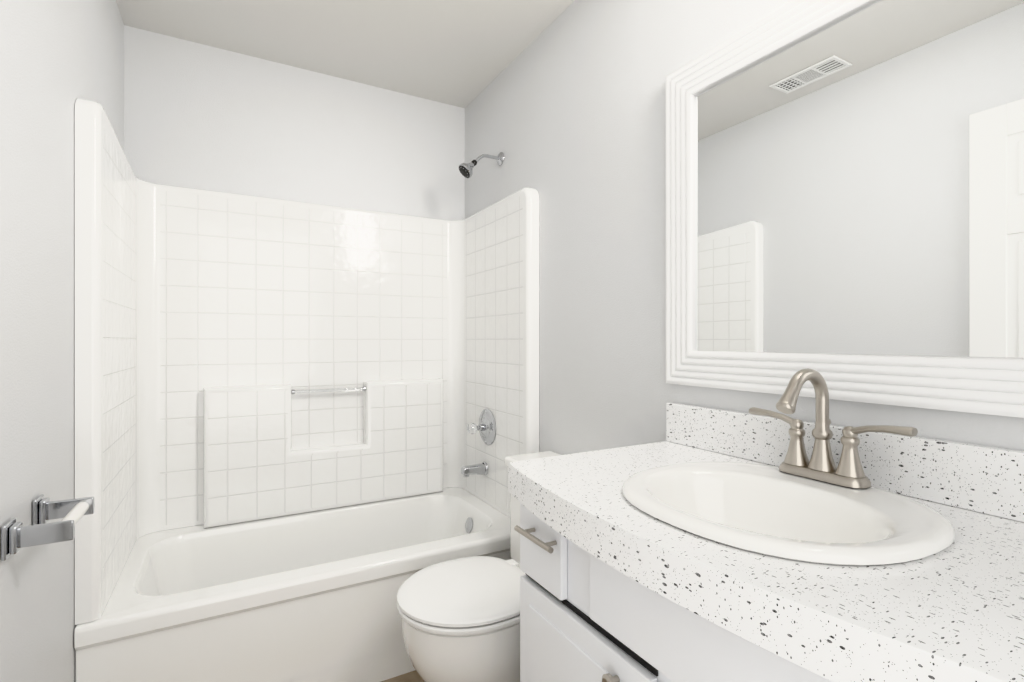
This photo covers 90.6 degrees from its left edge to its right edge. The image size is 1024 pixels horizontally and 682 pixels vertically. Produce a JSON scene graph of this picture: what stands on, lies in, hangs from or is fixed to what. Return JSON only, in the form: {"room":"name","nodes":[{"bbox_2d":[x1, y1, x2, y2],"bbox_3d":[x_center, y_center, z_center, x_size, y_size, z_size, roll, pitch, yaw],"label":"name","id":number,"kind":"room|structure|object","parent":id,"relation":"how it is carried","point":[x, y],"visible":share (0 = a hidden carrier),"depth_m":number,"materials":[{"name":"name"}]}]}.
{"room":"bathroom","nodes":[
{"label":"bathroom","id":0,"kind":"room"},
{"bbox_2d":[0,0,123,681],"bbox_3d":[-0.901,-0.040,0.767,0.100,2.440,3.020,0,0,-29],"label":"wall","id":1,"kind":"structure","parent":0,"point":[58,58],"depth_m":1.12,"materials":[{"name":"white paint"}]},
{"bbox_2d":[1,494,93,560],"bbox_3d":[-0.938,0.368,1.039,0.098,0.064,0.222,0,0,-29],"label":"paper holder","id":2,"kind":"object","parent":1,"relation":"attached to","point":[16,537],"visible":1,"depth_m":0.98,"materials":[{"name":"silver metal"}]},
{"bbox_2d":[124,25,464,219],"bbox_3d":[-0.926,-0.040,2.427,1.480,2.440,0.100,0,0,-29],"label":"wall","id":3,"kind":"structure","parent":0,"point":[202,116],"depth_m":2.30,"materials":[{"name":"white paint"}]},
{"bbox_2d":[116,0,574,107],"bbox_3d":[-0.212,-1.310,1.154,1.680,0.100,3.020,0,0,-29],"label":"ceiling","id":4,"kind":"structure","parent":0,"point":[462,53],"depth_m":2.08,"materials":[{"name":"white paint"}]},
{"bbox_2d":[381,670,423,681],"bbox_3d":[-0.212,1.230,1.154,1.680,0.100,3.020,0,0,-29],"label":"floor","id":5,"kind":"structure","parent":0,"point":[413,676],"depth_m":1.77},
{"bbox_2d":[74,487,510,681],"bbox_3d":[-0.713,0.973,2.048,1.476,0.415,0.766,0,0,-29],"label":"bathtub","id":6,"kind":"object","parent":5,"relation":"on","point":[307,597],"visible":0.83,"depth_m":1.73,"materials":[{"name":"white ceramic"}]},
{"bbox_2d":[75,98,538,624],"bbox_3d":[-0.717,0.046,2.053,1.477,1.436,0.754,0,0,-29],"label":"shower surround","id":7,"kind":"object","parent":6,"relation":"on","point":[240,358],"visible":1,"depth_m":2.17,"materials":[{"name":"tile"}]},
{"bbox_2d":[461,462,487,476],"bbox_3d":[-0.179,0.603,2.371,0.120,0.062,0.062,0,0,-29],"label":"tub spout","id":8,"kind":"object","parent":7,"relation":"attached to","point":[476,469],"visible":1,"depth_m":2.36,"materials":[{"name":"silver metal"}]},
{"bbox_2d":[467,409,495,444],"bbox_3d":[-0.160,0.403,2.353,0.104,0.170,0.170,0,0,-29],"label":"tub valve","id":9,"kind":"object","parent":7,"relation":"attached to","point":[486,426],"visible":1,"depth_m":2.34,"materials":[{"name":"silver metal"}]},
{"bbox_2d":[397,451,560,681],"bbox_3d":[-0.023,0.806,1.621,0.687,0.748,0.500,0,0,-29],"label":"toilet","id":10,"kind":"object","parent":5,"relation":"on","point":[460,617],"visible":0.54,"depth_m":1.42,"materials":[{"name":"white ceramic"}]},
{"bbox_2d":[514,503,832,681],"bbox_3d":[0.492,0.768,0.838,0.558,0.824,1.080,0,0,-29],"label":"bathroom vanity","id":11,"kind":"object","parent":5,"relation":"on","point":[585,616],"visible":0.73,"depth_m":0.91,"materials":[{"name":"white paint"}]},
{"bbox_2d":[508,403,1023,681],"bbox_3d":[0.477,0.266,0.830,0.592,0.178,1.120,0,0,-29],"label":"countertop","id":12,"kind":"structure","parent":11,"relation":"on","point":[953,611],"depth_m":0.68,"materials":[{"name":"white stone"}]},
{"bbox_2d":[622,461,954,565],"bbox_3d":[0.447,0.349,0.889,0.460,0.164,0.490,0,0,-29],"label":"sink","id":13,"kind":"object","parent":12,"relation":"in","point":[770,510],"visible":0.6,"depth_m":0.89,"materials":[{"name":"white ceramic"}]},
{"bbox_2d":[749,368,917,487],"bbox_3d":[0.563,0.160,0.969,0.163,0.214,0.306,0,0,-29],"label":"faucet","id":14,"kind":"object","parent":12,"relation":"on","point":[848,471],"visible":1,"depth_m":0.97,"materials":[{"name":"silver metal"}]},
{"bbox_2d":[465,0,1023,454],"bbox_3d":[0.477,-0.040,1.541,0.100,2.440,3.020,0,0,-29],"label":"wall","id":15,"kind":"structure","parent":0,"point":[565,112],"depth_m":1.72,"materials":[{"name":"white paint"}]},
{"bbox_2d":[459,152,503,177],"bbox_3d":[-0.144,-0.812,2.327,0.211,0.145,0.072,0,0,-29],"label":"shower head","id":16,"kind":"object","parent":15,"relation":"attached to","point":[466,170],"visible":1,"depth_m":2.30},
{"bbox_2d":[666,0,1023,417],"bbox_3d":[0.718,-0.322,0.984,0.023,0.887,1.103,0,0,-29],"label":"mirror","id":17,"kind":"object","parent":15,"relation":"attached to","point":[845,199],"visible":0.98,"depth_m":1.03,"materials":[{"name":"white mirror"}]}
]}

